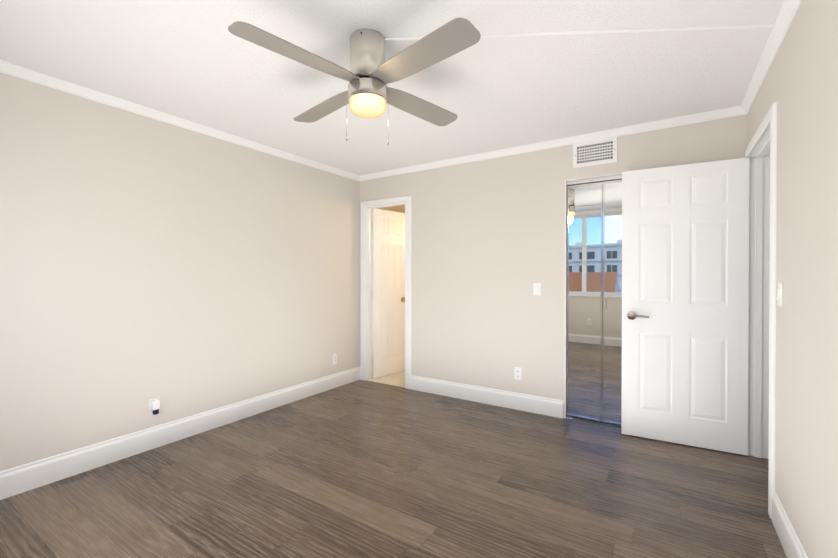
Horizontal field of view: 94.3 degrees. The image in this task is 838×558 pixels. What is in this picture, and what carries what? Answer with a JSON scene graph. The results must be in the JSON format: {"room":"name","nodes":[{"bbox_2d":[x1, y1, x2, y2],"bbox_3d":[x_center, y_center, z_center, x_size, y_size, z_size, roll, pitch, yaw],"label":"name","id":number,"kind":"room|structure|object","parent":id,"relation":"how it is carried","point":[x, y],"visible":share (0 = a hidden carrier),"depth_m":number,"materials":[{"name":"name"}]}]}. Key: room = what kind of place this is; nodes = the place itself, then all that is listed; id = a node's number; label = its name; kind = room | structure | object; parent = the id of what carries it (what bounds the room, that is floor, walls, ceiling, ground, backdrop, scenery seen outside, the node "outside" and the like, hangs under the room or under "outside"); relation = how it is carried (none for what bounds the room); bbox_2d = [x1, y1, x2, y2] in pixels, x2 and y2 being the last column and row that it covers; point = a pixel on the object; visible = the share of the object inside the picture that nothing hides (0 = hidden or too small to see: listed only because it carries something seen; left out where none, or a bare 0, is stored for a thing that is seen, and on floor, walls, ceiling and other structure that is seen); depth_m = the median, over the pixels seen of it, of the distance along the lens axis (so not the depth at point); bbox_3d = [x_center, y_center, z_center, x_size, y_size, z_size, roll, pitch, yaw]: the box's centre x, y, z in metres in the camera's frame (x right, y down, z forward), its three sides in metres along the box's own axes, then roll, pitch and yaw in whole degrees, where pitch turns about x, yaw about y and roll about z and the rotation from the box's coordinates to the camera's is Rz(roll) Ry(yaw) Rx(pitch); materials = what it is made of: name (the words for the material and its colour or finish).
{"room":"empty bedroom","nodes":[
{"label":"empty bedroom","id":0,"kind":"room"},
{"bbox_2d":[0,73,359,470],"bbox_3d":[-1.852,0.012,2.963,0.140,2.400,4.290,0,0,33],"label":"wall","id":1,"kind":"structure","parent":0,"point":[180,272],"depth_m":2.74,"materials":[{"name":"paint"}]},
{"bbox_2d":[148,397,159,414],"bbox_3d":[-1.873,0.911,2.763,0.047,0.118,0.070,0,0,33],"label":"air freshener","id":2,"kind":"object","parent":1,"relation":"attached to","point":[153,406],"visible":1,"depth_m":2.75,"materials":[{"name":"white plastic"}]},
{"bbox_2d":[0,60,359,180],"bbox_3d":[-1.775,-1.160,2.907,0.042,0.055,4.010,0,0,33],"label":"crown molding","id":3,"kind":"structure","parent":1,"relation":"attached to","point":[11,69],"depth_m":2.72,"materials":[{"name":"white wood"}]},
{"bbox_2d":[0,366,360,499],"bbox_3d":[-1.781,1.136,2.925,0.027,0.152,4.010,0,0,33],"label":"baseboard","id":4,"kind":"structure","parent":1,"relation":"attached to","point":[29,476],"depth_m":2.74,"materials":[{"name":"white wood"}]},
{"bbox_2d":[332,353,336,364],"bbox_3d":[-0.924,0.889,4.269,0.010,0.115,0.070,0,0,33],"label":"electrical outlet","id":5,"kind":"object","parent":1,"relation":"attached to","point":[334,358],"visible":1,"depth_m":4.26,"materials":[{"name":"white plastic"}]},
{"bbox_2d":[367,371,404,387],"bbox_3d":[0.311,1.236,5.272,2.400,0.084,2.199,0,0,33],"label":"floor","id":6,"kind":"structure","parent":0,"point":[398,377],"depth_m":4.63,"materials":[{"name":"beige tile"}]},
{"bbox_2d":[0,0,783,175],"bbox_3d":[-0.305,-1.232,1.959,3.820,0.100,4.290,0,0,33],"label":"ceiling","id":7,"kind":"structure","parent":0,"point":[196,61],"depth_m":2.15,"materials":[{"name":"white paint"}]},
{"bbox_2d":[228,18,480,144],"bbox_3d":[-0.254,-0.920,1.929,0.982,0.524,0.982,0,0,-1],"label":"fan","id":8,"kind":"object","parent":7,"relation":"hanging from","point":[368,76],"visible":1,"depth_m":1.84,"materials":[{"name":"silver metal"}]},
{"bbox_2d":[385,24,774,40],"bbox_3d":[0.746,-1.177,1.869,1.832,0.009,0.014,0,0,3],"label":"ceiling seam","id":9,"kind":"object","parent":7,"relation":"attached to","point":[609,31],"depth_m":1.85,"materials":[{"name":"white paint"}]},
{"bbox_2d":[0,380,786,557],"bbox_3d":[0.270,1.260,1.520,5.280,0.080,4.151,0,0,33],"label":"floor","id":10,"kind":"structure","parent":0,"point":[362,469],"depth_m":2.19,"materials":[{"name":"wood"}]},
{"bbox_2d":[376,185,620,428],"bbox_3d":[1.054,0.040,4.927,4.215,2.480,2.161,0,0,33],"label":"wall","id":11,"kind":"structure","parent":0,"point":[401,209],"depth_m":5.73,"materials":[{"name":"beige paint"}]},
{"bbox_2d":[359,114,746,417],"bbox_3d":[0.878,0.008,3.672,3.680,2.400,0.140,0,0,33],"label":"wall","id":12,"kind":"structure","parent":0,"point":[488,243],"depth_m":3.65,"materials":[{"name":"paint"}]},
{"bbox_2d":[361,195,411,388],"bbox_3d":[-0.345,0.153,4.462,0.720,2.100,0.174,0,0,33],"label":"door frame","id":13,"kind":"structure","parent":12,"relation":"attached to","point":[400,199],"depth_m":4.55,"materials":[{"name":"white wood"}]},
{"bbox_2d":[370,378,404,385],"bbox_3d":[-0.342,1.199,4.472,0.550,0.007,0.090,0,0,33],"label":"sill","id":14,"kind":"structure","parent":12,"relation":"attached to","point":[390,382],"depth_m":4.47,"materials":[{"name":"wood"}]},
{"bbox_2d":[372,208,404,377],"bbox_3d":[-0.341,0.182,4.809,0.196,2.022,0.544,0,0,33],"label":"bathroom door","id":15,"kind":"structure","parent":12,"relation":"in","point":[388,292],"depth_m":4.78,"materials":[{"name":"white wood"}]},
{"bbox_2d":[411,375,562,417],"bbox_3d":[0.579,1.131,3.780,1.577,0.152,0.014,0,0,33],"label":"baseboard","id":16,"kind":"structure","parent":12,"relation":"attached to","point":[507,399],"depth_m":3.70,"materials":[{"name":"white wood"}]},
{"bbox_2d":[514,367,521,379],"bbox_3d":[0.909,0.878,3.568,0.070,0.115,0.010,0,0,33],"label":"electrical outlet","id":17,"kind":"object","parent":12,"relation":"attached to","point":[517,373],"visible":1,"depth_m":3.57,"materials":[{"name":"white plastic"}]},
{"bbox_2d":[533,283,540,295],"bbox_3d":[1.055,0.099,3.467,0.070,0.115,0.015,0,0,33],"label":"light switch","id":18,"kind":"object","parent":12,"relation":"attached to","point":[537,289],"visible":1,"depth_m":3.46,"materials":[{"name":"white plastic"}]},
{"bbox_2d":[360,106,735,180],"bbox_3d":[0.770,-1.165,3.626,3.420,0.055,0.042,0,0,33],"label":"crown molding","id":19,"kind":"structure","parent":12,"relation":"attached to","point":[731,111],"depth_m":3.29,"materials":[{"name":"white wood"}]},
{"bbox_2d":[565,173,621,417],"bbox_3d":[1.538,0.185,3.247,0.580,2.050,0.141,0,0,33],"label":"door frame","id":20,"kind":"structure","parent":12,"relation":"attached to","point":[566,282],"depth_m":3.35,"materials":[{"name":"white wood"}]},
{"bbox_2d":[566,174,621,427],"bbox_3d":[1.515,0.189,3.212,0.564,2.042,0.048,0,0,33],"label":"bifold closet door","id":21,"kind":"structure","parent":12,"relation":"in","point":[594,298],"depth_m":3.25,"materials":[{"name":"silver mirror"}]},
{"bbox_2d":[573,136,616,167],"bbox_3d":[1.449,-1.035,3.209,0.335,0.205,0.010,0,0,33],"label":"air vent","id":22,"kind":"object","parent":12,"relation":"in","point":[595,152],"visible":1,"depth_m":3.21,"materials":[{"name":"white metal"}]},
{"bbox_2d":[621,157,748,455],"bbox_3d":[1.901,0.194,2.815,0.769,2.022,0.143,0,0,33],"label":"bedroom door","id":23,"kind":"structure","parent":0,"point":[685,286],"depth_m":2.80,"materials":[{"name":"white wood"}]},
{"bbox_2d":[747,0,837,557],"bbox_3d":[1.203,0.024,0.910,0.140,2.400,4.150,0,0,33],"label":"wall","id":24,"kind":"structure","parent":0,"point":[799,85],"depth_m":1.50,"materials":[{"name":"paint"}]},
{"bbox_2d":[744,102,776,518],"bbox_3d":[2.088,0.166,2.283,0.174,2.100,0.885,0,0,33],"label":"door frame","id":25,"kind":"structure","parent":24,"relation":"attached to","point":[759,280],"depth_m":2.61,"materials":[{"name":"white wood"}]},
{"bbox_2d":[736,0,801,115],"bbox_3d":[1.164,-1.149,1.011,0.042,0.055,4.010,0,0,33],"label":"crown molding","id":26,"kind":"structure","parent":24,"relation":"attached to","point":[786,15],"depth_m":1.97,"materials":[{"name":"white wood"}]},
{"bbox_2d":[776,282,782,306],"bbox_3d":[1.726,0.078,1.864,0.015,0.115,0.070,0,0,33],"label":"light switch","id":27,"kind":"object","parent":24,"relation":"attached to","point":[779,297],"visible":1,"depth_m":1.84,"materials":[{"name":"white plastic"}]},
{"bbox_2d":[772,492,807,557],"bbox_3d":[0.939,1.150,0.650,0.014,0.152,3.075,0,0,33],"label":"baseboard","id":28,"kind":"structure","parent":24,"relation":"attached to","point":[792,546],"depth_m":1.73,"materials":[{"name":"white wood"}]}
]}

